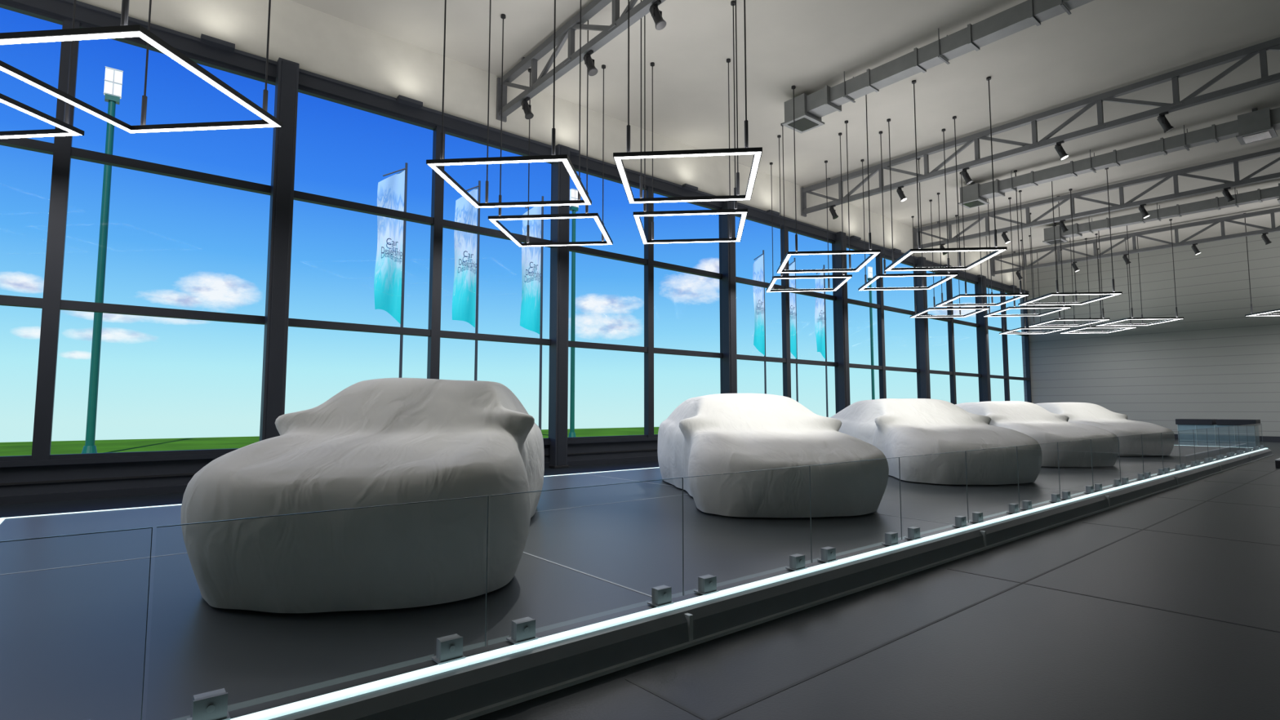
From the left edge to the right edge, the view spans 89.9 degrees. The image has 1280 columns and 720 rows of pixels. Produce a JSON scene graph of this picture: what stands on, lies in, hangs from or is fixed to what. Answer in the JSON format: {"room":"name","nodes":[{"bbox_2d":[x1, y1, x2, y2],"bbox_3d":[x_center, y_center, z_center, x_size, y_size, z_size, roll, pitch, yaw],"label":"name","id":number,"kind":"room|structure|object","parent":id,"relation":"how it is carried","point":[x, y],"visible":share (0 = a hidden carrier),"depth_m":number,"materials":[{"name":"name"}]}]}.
{"room":"car showroom","nodes":[
{"label":"car showroom","id":0,"kind":"room"},
{"bbox_2d":[0,0,1026,496],"bbox_3d":[2.424,-1.711,19.733,49.000,9.220,0.360,4,-6,-40],"label":"wall","id":1,"kind":"structure","parent":0,"point":[324,44],"depth_m":14.00,"materials":[{"name":"white paint"}]},
{"bbox_2d":[0,0,79,461],"bbox_3d":[-10.239,-2.005,9.068,3.140,6.980,0.180,4,-6,-40],"label":"window","id":2,"kind":"structure","parent":1,"relation":"in","point":[60,150],"depth_m":9.88,"materials":[{"name":"black metal"}]},
{"bbox_2d":[49,22,275,459],"bbox_3d":[-7.900,-1.857,11.005,3.140,6.980,0.180,4,-6,-40],"label":"window","id":3,"kind":"structure","parent":1,"relation":"in","point":[76,153],"depth_m":10.82,"materials":[{"name":"black metal"}]},
{"bbox_2d":[200,33,235,51],"bbox_3d":[-7.457,-5.606,11.321,0.500,0.085,0.140,4,-6,-40],"label":"uplight","id":4,"kind":"object","parent":1,"relation":"attached to","point":[210,40],"visible":1,"depth_m":11.28,"materials":[{"name":"metal"}]},
{"bbox_2d":[0,455,657,505],"bbox_3d":[2.654,2.822,19.344,48.700,0.120,0.080,4,-6,-40],"label":"baseboard","id":5,"kind":"structure","parent":1,"relation":"attached to","point":[61,496],"depth_m":10.22,"materials":[{"name":"metal"}]},
{"bbox_2d":[0,436,657,466],"bbox_3d":[2.479,2.335,19.593,48.700,0.130,0.670,4,-6,-40],"label":"trim","id":6,"kind":"structure","parent":1,"relation":"attached to","point":[175,457],"depth_m":10.37,"materials":[{"name":"metal"}]},
{"bbox_2d":[288,86,444,379],"bbox_3d":[-5.561,-1.709,12.941,3.140,6.980,0.180,4,-6,-40],"label":"window","id":7,"kind":"structure","parent":1,"relation":"in","point":[436,220],"depth_m":13.65,"materials":[{"name":"black metal"}]},
{"bbox_2d":[396,94,422,107],"bbox_3d":[-4.841,-5.441,13.487,0.500,0.085,0.140,4,-6,-40],"label":"uplight","id":8,"kind":"object","parent":1,"relation":"attached to","point":[402,99],"visible":1,"depth_m":13.44,"materials":[{"name":"metal"}]},
{"bbox_2d":[440,128,552,441],"bbox_3d":[-3.223,-1.561,14.877,3.140,6.980,0.180,4,-6,-40],"label":"window","id":9,"kind":"structure","parent":1,"relation":"in","point":[450,224],"depth_m":14.86,"materials":[{"name":"black metal"}]},
{"bbox_2d":[1,0,1029,297],"bbox_3d":[2.622,-4.817,19.966,48.700,0.290,0.340,4,-6,-40],"label":"trim","id":10,"kind":"structure","parent":1,"relation":"attached to","point":[86,14],"depth_m":13.34,"materials":[{"name":"metal"}]},
{"bbox_2d":[569,147,578,155],"bbox_3d":[-1.764,-5.246,16.034,0.500,0.085,0.140,4,-6,-40],"label":"uplight","id":11,"kind":"object","parent":1,"relation":"attached to","point":[572,151],"visible":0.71,"depth_m":16.07,"materials":[{"name":"metal"}]},
{"bbox_2d":[567,165,653,440],"bbox_3d":[-0.883,-1.413,16.813,3.140,6.980,0.180,4,-6,-40],"label":"window","id":12,"kind":"structure","parent":1,"relation":"in","point":[648,260],"depth_m":17.51,"materials":[{"name":"black metal"}]},
{"bbox_2d":[653,189,723,437],"bbox_3d":[1.456,-1.265,18.750,3.140,6.980,0.180,4,-6,-40],"label":"window","id":13,"kind":"structure","parent":1,"relation":"in","point":[656,264],"depth_m":19.14,"materials":[{"name":"black metal"}]},
{"bbox_2d":[682,183,697,191],"bbox_3d":[1.468,-5.041,18.709,0.500,0.085,0.140,4,-6,-40],"label":"uplight","id":14,"kind":"object","parent":1,"relation":"attached to","point":[690,187],"visible":1,"depth_m":18.66,"materials":[{"name":"metal"}]},
{"bbox_2d":[735,213,791,398],"bbox_3d":[3.795,-1.117,20.686,3.140,6.980,0.180,4,-6,-40],"label":"window","id":15,"kind":"structure","parent":1,"relation":"in","point":[785,360],"depth_m":21.48,"materials":[{"name":"black metal"}]},
{"bbox_2d":[766,209,779,215],"bbox_3d":[4.391,-4.856,21.130,0.500,0.085,0.140,4,-6,-40],"label":"uplight","id":16,"kind":"object","parent":1,"relation":"attached to","point":[769,211],"visible":0.93,"depth_m":21.07,"materials":[{"name":"metal"}]},
{"bbox_2d":[788,227,839,413],"bbox_3d":[6.133,-0.969,22.622,3.140,6.980,0.180,4,-6,-40],"label":"window","id":17,"kind":"structure","parent":1,"relation":"in","point":[813,294],"depth_m":23.32,"materials":[{"name":"black metal"}]},
{"bbox_2d":[850,235,861,240],"bbox_3d":[8.162,-4.618,24.250,0.500,0.085,0.140,4,-6,-40],"label":"uplight","id":18,"kind":"object","parent":1,"relation":"attached to","point":[855,237],"visible":1,"depth_m":24.20,"materials":[{"name":"metal"}]},
{"bbox_2d":[846,244,886,399],"bbox_3d":[8.472,-0.821,24.558,3.140,6.980,0.180,4,-6,-40],"label":"window","id":19,"kind":"structure","parent":1,"relation":"in","point":[879,305],"depth_m":25.39,"materials":[{"name":"black metal"}]},
{"bbox_2d":[891,248,901,253],"bbox_3d":[10.470,-4.472,26.161,0.500,0.085,0.140,4,-6,-40],"label":"uplight","id":20,"kind":"object","parent":1,"relation":"attached to","point":[895,250],"visible":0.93,"depth_m":26.08,"materials":[{"name":"metal"}]},
{"bbox_2d":[882,255,920,398],"bbox_3d":[10.811,-0.673,26.494,3.140,6.980,0.180,4,-6,-40],"label":"window","id":21,"kind":"structure","parent":1,"relation":"in","point":[886,308],"depth_m":27.23,"materials":[{"name":"black metal"}]},
{"bbox_2d":[926,270,956,404],"bbox_3d":[13.150,-0.525,28.430,3.140,6.980,0.180,4,-6,-40],"label":"window","id":22,"kind":"structure","parent":1,"relation":"in","point":[952,374],"depth_m":29.27,"materials":[{"name":"black metal"}]},
{"bbox_2d":[952,275,982,401],"bbox_3d":[15.489,-0.377,30.367,3.140,6.980,0.180,4,-6,-40],"label":"window","id":23,"kind":"structure","parent":1,"relation":"in","point":[976,325],"depth_m":31.15,"materials":[{"name":"black metal"}]},
{"bbox_2d":[986,284,1009,400],"bbox_3d":[17.828,-0.229,32.303,3.140,6.980,0.180,4,-6,-40],"label":"window","id":24,"kind":"structure","parent":1,"relation":"in","point":[1005,349],"depth_m":33.14,"materials":[{"name":"black metal"}]},
{"bbox_2d":[1004,290,1031,403],"bbox_3d":[20.129,-0.083,34.207,3.040,6.980,0.180,4,-6,-40],"label":"window frame","id":25,"kind":"structure","parent":1,"relation":"in","point":[1028,379],"depth_m":35.06,"materials":[{"name":"black metal"}]},
{"bbox_2d":[0,439,1279,719],"bbox_3d":[11.038,2.261,9.259,49.300,0.302,26.970,4,-6,-40],"label":"floor","id":26,"kind":"structure","parent":0,"point":[1165,605],"depth_m":3.90,"materials":[{"name":"tile"}]},
{"bbox_2d":[259,57,299,440],"bbox_3d":[-6.629,-1.653,11.761,0.400,7.890,0.300,4,-6,-40],"label":"steel column","id":27,"kind":"structure","parent":26,"relation":"on","point":[286,82],"depth_m":11.68,"materials":[{"name":"metal"}]},
{"bbox_2d":[548,143,569,468],"bbox_3d":[-1.951,-1.357,15.633,0.400,7.890,0.300,4,-6,-40],"label":"steel column","id":28,"kind":"structure","parent":26,"relation":"on","point":[561,176],"depth_m":15.48,"materials":[{"name":"metal"}]},
{"bbox_2d":[0,444,1273,719],"bbox_3d":[6.097,2.317,13.300,28.410,0.206,7.270,4,-6,-40],"label":"display platform","id":29,"kind":"object","parent":26,"relation":"on","point":[73,608],"visible":0.56,"depth_m":4.00,"materials":[{"name":"grey"}]},
{"bbox_2d":[181,377,544,613],"bbox_3d":[-2.020,0.905,6.014,2.312,1.470,4.794,0,-4,-4],"label":"car","id":30,"kind":"object","parent":29,"relation":"on","point":[385,441],"visible":1,"depth_m":3.85,"materials":[{"name":"fabric"}]},
{"bbox_2d":[0,423,1264,719],"bbox_3d":[8.280,1.639,10.719,28.154,0.756,0.100,4,-6,-40],"label":"glass barrier","id":31,"kind":"object","parent":29,"relation":"on","point":[213,704],"visible":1,"depth_m":3.92,"materials":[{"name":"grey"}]},
{"bbox_2d":[657,393,888,517],"bbox_3d":[1.599,1.185,9.271,2.349,1.409,4.806,0,-4,-5],"label":"car","id":32,"kind":"object","parent":29,"relation":"on","point":[718,433],"visible":1,"depth_m":7.25,"materials":[{"name":"fabric"}]},
{"bbox_2d":[830,398,1042,484],"bbox_3d":[5.155,1.426,12.294,2.375,1.388,4.817,1,-4,-11],"label":"car","id":33,"kind":"object","parent":29,"relation":"on","point":[900,428],"visible":0.99,"depth_m":10.43,"materials":[{"name":"fabric"}]},
{"bbox_2d":[955,400,1119,466],"bbox_3d":[8.734,1.665,15.320,2.415,1.376,4.764,1,-4,-10],"label":"car","id":34,"kind":"object","parent":29,"relation":"on","point":[1044,426],"visible":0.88,"depth_m":13.35,"materials":[{"name":"fabric"}]},
{"bbox_2d":[1035,402,1174,456],"bbox_3d":[12.485,1.898,18.379,2.302,1.377,4.728,1,-4,-10],"label":"car","id":35,"kind":"object","parent":29,"relation":"on","point":[1085,413],"visible":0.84,"depth_m":16.47,"materials":[{"name":"fabric"}]},
{"bbox_2d":[721,200,737,393],"bbox_3d":[2.727,-1.062,19.506,0.400,7.890,0.300,4,-6,-40],"label":"steel column","id":36,"kind":"structure","parent":26,"relation":"on","point":[728,248],"depth_m":19.43,"materials":[{"name":"metal"}]},
{"bbox_2d":[835,231,850,411],"bbox_3d":[7.405,-0.765,23.378,0.400,7.890,0.300,4,-6,-40],"label":"steel column","id":37,"kind":"structure","parent":26,"relation":"on","point":[842,292],"depth_m":23.29,"materials":[{"name":"metal"}]},
{"bbox_2d":[916,256,930,399],"bbox_3d":[12.083,-0.470,27.251,0.400,7.890,0.300,4,-6,-40],"label":"steel column","id":38,"kind":"structure","parent":26,"relation":"on","point":[922,294],"depth_m":27.17,"materials":[{"name":"metal"}]},
{"bbox_2d":[977,275,991,401],"bbox_3d":[16.761,-0.174,31.123,0.400,7.890,0.300,4,-6,-40],"label":"steel column","id":39,"kind":"structure","parent":26,"relation":"on","point":[984,330],"depth_m":31.04,"materials":[{"name":"metal"}]},
{"bbox_2d":[1175,418,1260,448],"bbox_3d":[20.278,2.601,22.486,1.000,1.040,2.100,4,-6,-40],"label":"reception desk","id":40,"kind":"object","parent":26,"relation":"on","point":[1185,437],"depth_m":22.13,"materials":[{"name":"teal"}]},
{"bbox_2d":[1275,457,1279,467],"bbox_3d":[21.130,2.499,15.577,9.400,0.190,7.200,4,-6,-40],"label":"display platform","id":41,"kind":"object","parent":26,"relation":"on","point":[1277,460],"visible":1,"depth_m":15.32,"materials":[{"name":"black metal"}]},
{"bbox_2d":[290,0,1279,266],"bbox_3d":[11.038,-7.230,9.985,49.300,0.300,26.970,4,-6,-40],"label":"ceiling","id":42,"kind":"structure","parent":0,"point":[1103,46],"depth_m":15.29,"materials":[{"name":"paint"}]},
{"bbox_2d":[0,93,84,138],"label":"pendant lamp","id":43,"kind":"object","parent":42,"relation":"hanging from","point":[66,129],"depth_m":8.55,"materials":[{"name":"black metal"}]},
{"bbox_2d":[66,40,73,94],"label":"suspension rod","id":44,"kind":"object","parent":42,"relation":"hanging from","point":[72,42],"depth_m":8.66,"materials":[{"name":"black metal"}]},
{"bbox_2d":[0,0,282,133],"bbox_3d":[-5.836,-5.184,7.556,2.150,4.152,2.150,0,-4,5],"label":"pendant lamp","id":45,"kind":"object","parent":42,"relation":"hanging from","point":[124,30],"visible":1,"depth_m":7.29,"materials":[{"name":"black metal"}]},
{"bbox_2d":[426,0,591,208],"bbox_3d":[-2.038,-4.940,10.738,2.150,4.152,2.150,0,-4,5],"label":"pendant lamp","id":46,"kind":"object","parent":42,"relation":"hanging from","point":[435,164],"visible":1,"depth_m":10.01,"materials":[{"name":"black metal"}]},
{"bbox_2d":[488,13,613,246],"bbox_3d":[-1.777,-4.726,13.546,2.150,4.152,2.150,0,-4,5],"label":"pendant lamp","id":47,"kind":"object","parent":42,"relation":"hanging from","point":[494,220],"visible":0.82,"depth_m":12.73,"materials":[{"name":"black metal"}]},
{"bbox_2d":[496,0,665,122],"bbox_3d":[5.136,-6.924,5.001,0.240,1.070,26.420,4,-6,-40],"label":"roof truss","id":48,"kind":"object","parent":42,"relation":"attached to","point":[619,24],"visible":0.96,"depth_m":12.90,"materials":[{"name":"metal"}]},
{"bbox_2d":[521,97,533,119],"bbox_3d":[-2.480,-5.540,14.108,0.297,0.462,0.200,-2,-5,27],"label":"track spotlight","id":49,"kind":"object","parent":48,"relation":"hanging from","point":[527,110],"visible":1,"depth_m":14.06,"materials":[{"name":"black metal"}]},
{"bbox_2d":[583,49,597,75],"bbox_3d":[-0.947,-5.680,12.267,0.297,0.462,0.200,-2,-5,27],"label":"track spotlight","id":50,"kind":"object","parent":48,"relation":"hanging from","point":[588,61],"visible":1,"depth_m":12.22,"materials":[{"name":"black metal"}]},
{"bbox_2d":[648,0,666,30],"bbox_3d":[0.298,-5.795,10.771,0.297,0.462,0.200,-2,-5,27],"label":"track spotlight","id":51,"kind":"object","parent":48,"relation":"hanging from","point":[655,13],"visible":1,"depth_m":10.72,"materials":[{"name":"black metal"}]},
{"bbox_2d":[644,15,645,151],"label":"suspension rod","id":52,"kind":"object","parent":42,"relation":"hanging from","point":[644,15],"depth_m":12.38,"materials":[{"name":"black metal"}]},
{"bbox_2d":[613,0,762,203],"bbox_3d":[0.778,-4.960,10.477,2.150,4.152,2.150,0,-4,5],"label":"pendant lamp","id":53,"kind":"object","parent":42,"relation":"hanging from","point":[757,152],"visible":1,"depth_m":9.67,"materials":[{"name":"black metal"}]},
{"bbox_2d":[633,200,747,244],"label":"pendant lamp","id":54,"kind":"object","parent":42,"relation":"hanging from","point":[637,215],"depth_m":12.64,"materials":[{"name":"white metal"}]},
{"bbox_2d":[726,0,735,148],"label":"suspension rod","id":55,"kind":"object","parent":42,"relation":"hanging from","point":[733,2],"depth_m":12.29,"materials":[{"name":"black metal"}]},
{"bbox_2d":[765,132,852,292],"bbox_3d":[4.938,-4.296,19.170,2.150,4.152,2.150,0,-4,5],"label":"pendant lamp","id":56,"kind":"object","parent":42,"relation":"hanging from","point":[847,277],"visible":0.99,"depth_m":18.35,"materials":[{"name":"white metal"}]},
{"bbox_2d":[776,85,880,273],"bbox_3d":[4.677,-4.510,16.362,2.150,4.152,2.150,0,-4,5],"label":"pendant lamp","id":57,"kind":"object","parent":42,"relation":"hanging from","point":[874,252],"visible":0.85,"depth_m":15.53,"materials":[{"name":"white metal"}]},
{"bbox_2d":[857,128,958,290],"bbox_3d":[7.755,-4.316,18.909,2.150,4.152,2.150,0,-4,5],"label":"pendant lamp","id":58,"kind":"object","parent":42,"relation":"hanging from","point":[950,275],"visible":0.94,"depth_m":18.10,"materials":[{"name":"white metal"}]},
{"bbox_2d":[782,0,1093,133],"bbox_3d":[11.048,-6.875,7.606,0.820,0.770,22.550,4,-6,-40],"label":"ventilation duct","id":59,"kind":"object","parent":42,"relation":"hanging from","point":[809,109],"visible":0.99,"depth_m":13.51,"materials":[{"name":"metal"}]},
{"bbox_2d":[884,76,1007,271],"bbox_3d":[7.494,-4.530,16.101,2.150,4.152,2.150,0,-4,5],"label":"pendant lamp","id":60,"kind":"object","parent":42,"relation":"hanging from","point":[997,250],"visible":1,"depth_m":15.28,"materials":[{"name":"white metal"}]},
{"bbox_2d":[910,200,989,317],"bbox_3d":[11.857,-3.863,24.832,2.150,4.152,2.150,0,-4,5],"label":"pendant lamp","id":61,"kind":"object","parent":42,"relation":"hanging from","point":[980,308],"visible":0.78,"depth_m":24.30,"materials":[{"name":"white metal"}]},
{"bbox_2d":[935,169,1029,306],"bbox_3d":[11.595,-4.078,22.024,2.150,4.152,2.150,0,-4,5],"label":"pendant lamp","id":62,"kind":"object","parent":42,"relation":"hanging from","point":[1020,295],"visible":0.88,"depth_m":21.22,"materials":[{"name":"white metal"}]},
{"bbox_2d":[982,195,1071,316],"bbox_3d":[14.673,-3.883,24.571,2.150,4.152,2.150,0,-4,5],"label":"pendant lamp","id":63,"kind":"object","parent":42,"relation":"hanging from","point":[989,314],"visible":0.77,"depth_m":23.77,"materials":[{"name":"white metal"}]},
{"bbox_2d":[999,240,1070,333],"bbox_3d":[18.634,-3.429,30.507,2.150,4.152,2.150,0,-4,5],"label":"pendant lamp","id":64,"kind":"object","parent":42,"relation":"hanging from","point":[1024,327],"visible":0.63,"depth_m":30.24,"materials":[{"name":"black metal"}]},
{"bbox_2d":[800,37,1279,217],"bbox_3d":[14.138,-6.354,12.453,0.240,1.070,26.420,4,-6,-40],"label":"roof truss","id":65,"kind":"object","parent":42,"relation":"attached to","point":[1245,54],"visible":0.96,"depth_m":16.21,"materials":[{"name":"metal"}]},
{"bbox_2d":[829,204,838,219],"bbox_3d":[6.522,-4.970,21.560,0.297,0.462,0.200,-2,-5,27],"label":"track spotlight","id":66,"kind":"object","parent":65,"relation":"hanging from","point":[832,210],"visible":1,"depth_m":21.51,"materials":[{"name":"black metal"}]},
{"bbox_2d":[896,186,906,201],"bbox_3d":[8.055,-5.111,19.719,0.297,0.462,0.200,-2,-5,27],"label":"track spotlight","id":67,"kind":"object","parent":65,"relation":"hanging from","point":[900,192],"visible":1,"depth_m":19.67,"materials":[{"name":"black metal"}]},
{"bbox_2d":[960,167,973,184],"bbox_3d":[9.300,-5.225,18.223,0.297,0.462,0.200,-2,-5,27],"label":"track spotlight","id":68,"kind":"object","parent":65,"relation":"hanging from","point":[964,173],"visible":1,"depth_m":18.18,"materials":[{"name":"black metal"}]},
{"bbox_2d":[1054,140,1068,159],"bbox_3d":[10.802,-5.363,16.420,0.297,0.462,0.200,-2,-5,27],"label":"track spotlight","id":69,"kind":"object","parent":65,"relation":"hanging from","point":[1059,148],"visible":1,"depth_m":16.38,"materials":[{"name":"black metal"}]},
{"bbox_2d":[1156,111,1173,133],"bbox_3d":[12.143,-5.486,14.809,0.297,0.462,0.200,-2,-5,27],"label":"track spotlight","id":70,"kind":"object","parent":65,"relation":"hanging from","point":[1162,119],"visible":1,"depth_m":14.77,"materials":[{"name":"black metal"}]},
{"bbox_2d":[1028,294,1110,326],"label":"pendant lamp","id":71,"kind":"object","parent":42,"relation":"hanging from","point":[1065,319],"depth_m":27.15,"materials":[{"name":"black metal"}]},
{"bbox_2d":[1017,167,1122,305],"bbox_3d":[14.412,-4.098,21.763,2.150,4.152,2.150,0,-4,5],"label":"pendant lamp","id":72,"kind":"object","parent":42,"relation":"hanging from","point":[1108,294],"visible":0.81,"depth_m":21.04,"materials":[{"name":"black metal"}]},
{"bbox_2d":[912,146,1279,248],"bbox_3d":[20.216,-5.970,17.485,0.240,1.070,26.420,4,-6,-40],"label":"roof truss","id":73,"kind":"object","parent":42,"relation":"attached to","point":[1248,180],"visible":0.95,"depth_m":21.93,"materials":[{"name":"metal"}]},
{"bbox_2d":[940,243,947,255],"bbox_3d":[12.600,-4.586,26.591,0.297,0.462,0.200,-2,-5,27],"label":"track spotlight","id":74,"kind":"object","parent":73,"relation":"hanging from","point":[941,246],"visible":0.8,"depth_m":26.55,"materials":[{"name":"black metal"}]},
{"bbox_2d":[1001,231,1010,244],"bbox_3d":[14.133,-4.726,24.750,0.297,0.462,0.200,-2,-5,27],"label":"track spotlight","id":75,"kind":"object","parent":73,"relation":"hanging from","point":[1004,235],"visible":1,"depth_m":24.70,"materials":[{"name":"black metal"}]},
{"bbox_2d":[1058,219,1068,233],"bbox_3d":[15.379,-4.841,23.254,0.297,0.462,0.200,-2,-5,27],"label":"track spotlight","id":76,"kind":"object","parent":73,"relation":"hanging from","point":[1061,224],"visible":1,"depth_m":23.21,"materials":[{"name":"black metal"}]},
{"bbox_2d":[1138,204,1150,217],"bbox_3d":[16.880,-4.978,21.451,0.297,0.462,0.200,-2,-5,27],"label":"track spotlight","id":77,"kind":"object","parent":73,"relation":"hanging from","point":[1141,208],"visible":1,"depth_m":21.41,"materials":[{"name":"black metal"}]},
{"bbox_2d":[1222,186,1235,202],"bbox_3d":[18.221,-5.102,19.840,0.297,0.462,0.200,-2,-5,27],"label":"track spotlight","id":78,"kind":"object","parent":73,"relation":"hanging from","point":[1226,193],"visible":1,"depth_m":19.80,"materials":[{"name":"black metal"}]},
{"bbox_2d":[1059,238,1137,333],"bbox_3d":[21.450,-3.449,30.246,2.150,4.152,2.150,0,-4,5],"label":"pendant lamp","id":79,"kind":"object","parent":42,"relation":"hanging from","point":[1090,326],"visible":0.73,"depth_m":29.39,"materials":[{"name":"black metal"}]},
{"bbox_2d":[1097,231,1102,291],"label":"suspension rod","id":80,"kind":"object","parent":42,"relation":"hanging from","point":[1098,231],"depth_m":26.63,"materials":[{"name":"black metal"}]},
{"bbox_2d":[958,107,1279,208],"bbox_3d":[18.511,-6.403,13.784,0.820,0.770,22.550,4,-6,-40],"label":"ventilation duct","id":81,"kind":"object","parent":42,"relation":"hanging from","point":[1255,126],"visible":0.95,"depth_m":18.45,"materials":[{"name":"metal"}]},
{"bbox_2d":[991,207,1279,276],"bbox_3d":[26.372,-5.580,22.580,0.240,1.070,26.420,4,-6,-40],"label":"roof truss","id":82,"kind":"object","parent":42,"relation":"attached to","point":[1228,219],"visible":0.95,"depth_m":27.80,"materials":[{"name":"metal"}]},
{"bbox_2d":[1015,270,1022,279],"bbox_3d":[18.755,-4.196,31.687,0.297,0.462,0.200,-2,-5,27],"label":"track spotlight","id":83,"kind":"object","parent":82,"relation":"hanging from","point":[1017,273],"visible":0.85,"depth_m":31.65,"materials":[{"name":"black metal"}]},
{"bbox_2d":[1071,262,1079,271],"bbox_3d":[20.288,-4.337,29.845,0.297,0.462,0.200,-2,-5,27],"label":"track spotlight","id":84,"kind":"object","parent":82,"relation":"hanging from","point":[1073,264],"visible":0.76,"depth_m":29.79,"materials":[{"name":"black metal"}]},
{"bbox_2d":[1122,253,1131,264],"bbox_3d":[21.534,-4.451,28.349,0.297,0.462,0.200,-2,-5,27],"label":"track spotlight","id":85,"kind":"object","parent":82,"relation":"hanging from","point":[1125,258],"visible":0.91,"depth_m":28.30,"materials":[{"name":"black metal"}]},
{"bbox_2d":[1191,243,1200,254],"bbox_3d":[23.035,-4.589,26.547,0.297,0.462,0.200,-2,-5,27],"label":"track spotlight","id":86,"kind":"object","parent":82,"relation":"hanging from","point":[1193,246],"visible":1,"depth_m":26.51,"materials":[{"name":"black metal"}]},
{"bbox_2d":[1261,232,1271,244],"bbox_3d":[24.376,-4.712,24.936,0.297,0.462,0.200,-2,-5,27],"label":"track spotlight","id":87,"kind":"object","parent":82,"relation":"hanging from","point":[1264,237],"visible":1,"depth_m":24.90,"materials":[{"name":"black metal"}]},
{"bbox_2d":[1094,218,1183,325],"bbox_3d":[21.189,-3.664,27.438,2.150,4.152,2.150,0,-4,5],"label":"pendant lamp","id":88,"kind":"object","parent":42,"relation":"hanging from","point":[1170,220],"visible":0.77,"depth_m":26.76,"materials":[{"name":"black metal"}]},
{"bbox_2d":[1042,182,1279,244],"bbox_3d":[24.589,-6.019,18.816,0.820,0.770,22.550,4,-6,-40],"label":"ventilation duct","id":89,"kind":"object","parent":42,"relation":"hanging from","point":[1260,195],"visible":0.89,"depth_m":24.26,"materials":[{"name":"metal"}]},
{"bbox_2d":[1243,213,1279,315],"bbox_3d":[24.992,-3.894,24.431,2.150,4.152,2.150,0,-4,5],"label":"pendant lamp","id":90,"kind":"object","parent":42,"relation":"hanging from","point":[1251,313],"visible":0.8,"depth_m":25.30,"materials":[{"name":"black metal"}]},
{"bbox_2d":[1019,231,1279,436],"bbox_3d":[29.793,-1.282,25.341,0.300,9.220,26.670,4,-6,-40],"label":"wall","id":91,"kind":"structure","parent":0,"point":[1219,362],"depth_m":30.52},
{"bbox_2d":[1174,434,1279,441],"bbox_3d":[29.853,3.179,24.660,0.040,0.220,26.070,4,-6,-40],"label":"baseboard","id":92,"kind":"structure","parent":91,"relation":"attached to","point":[1265,438],"depth_m":27.78,"materials":[{"name":"grey metal"}]},
{"label":"outside","id":93,"kind":"structure","parent":0,"visible":0},
{"bbox_2d":[0,426,658,456],"bbox_3d":[44.986,6.811,70.742,280.000,0.001,24.130,4,-6,-40],"label":"grass lawn","id":94,"kind":"structure","parent":93,"point":[18,448],"depth_m":25.93,"materials":[{"name":"green plant"}]},
{"bbox_2d":[80,66,123,453],"bbox_3d":[-16.543,-3.125,19.704,0.550,12.035,0.550,4,-6,-40],"label":"street lamp","id":95,"kind":"object","parent":94,"relation":"on","point":[113,77],"visible":0.84,"depth_m":19.64,"materials":[{"name":"green painted metal"},{"name":"glass"}]},
{"bbox_2d":[373,162,407,377],"bbox_3d":[-9.236,-2.171,23.760,1.257,10.750,0.400,4,-6,-40],"label":"banner flag","id":96,"kind":"object","parent":94,"relation":"on","point":[389,270],"visible":0.98,"depth_m":23.89,"materials":[{"name":"teal fabric"}]},
{"bbox_2d":[452,180,480,380],"bbox_3d":[-6.927,-2.025,25.671,1.257,10.750,0.400,4,-6,-40],"label":"banner flag","id":97,"kind":"object","parent":94,"relation":"on","point":[465,288],"visible":0.96,"depth_m":25.76,"materials":[{"name":"teal fabric"}]},
{"bbox_2d":[520,195,543,430],"bbox_3d":[-4.619,-1.878,27.582,1.257,10.750,0.400,4,-6,-40],"label":"banner flag","id":98,"kind":"object","parent":94,"relation":"on","point":[531,306],"visible":0.94,"depth_m":27.67,"materials":[{"name":"teal fabric"}]},
{"bbox_2d":[568,188,578,437],"bbox_3d":[-3.209,-2.281,30.742,0.550,12.035,0.550,4,-6,-40],"label":"street lamp","id":99,"kind":"object","parent":94,"relation":"on","point":[573,193],"visible":0.77,"depth_m":30.64,"materials":[{"name":"teal metal"}]},
{"bbox_2d":[752,249,766,394],"bbox_3d":[6.960,-1.146,37.167,1.257,10.750,0.400,4,-6,-40],"label":"banner flag","id":100,"kind":"object","parent":94,"relation":"on","point":[758,271],"visible":0.98,"depth_m":37.31,"materials":[{"name":"teal fabric"}]},
{"bbox_2d":[788,257,798,402],"bbox_3d":[9.268,-1.000,39.078,1.257,10.750,0.400,4,-6,-40],"label":"banner flag","id":101,"kind":"object","parent":94,"relation":"on","point":[793,305],"visible":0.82,"depth_m":39.30,"materials":[{"name":"teal fabric"}]},
{"bbox_2d":[814,264,828,417],"bbox_3d":[11.654,-0.849,41.052,1.257,10.750,0.400,4,-6,-40],"label":"banner flag","id":102,"kind":"object","parent":94,"relation":"on","point":[820,309],"visible":0.96,"depth_m":41.12,"materials":[{"name":"teal fabric"}]},
{"bbox_2d":[867,266,875,399],"bbox_3d":[17.257,-0.986,47.684,0.550,12.035,0.550,4,-6,-40],"label":"street lamp","id":103,"kind":"object","parent":94,"relation":"on","point":[869,268],"visible":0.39,"depth_m":47.69,"materials":[{"name":"teal metal"}]}
]}

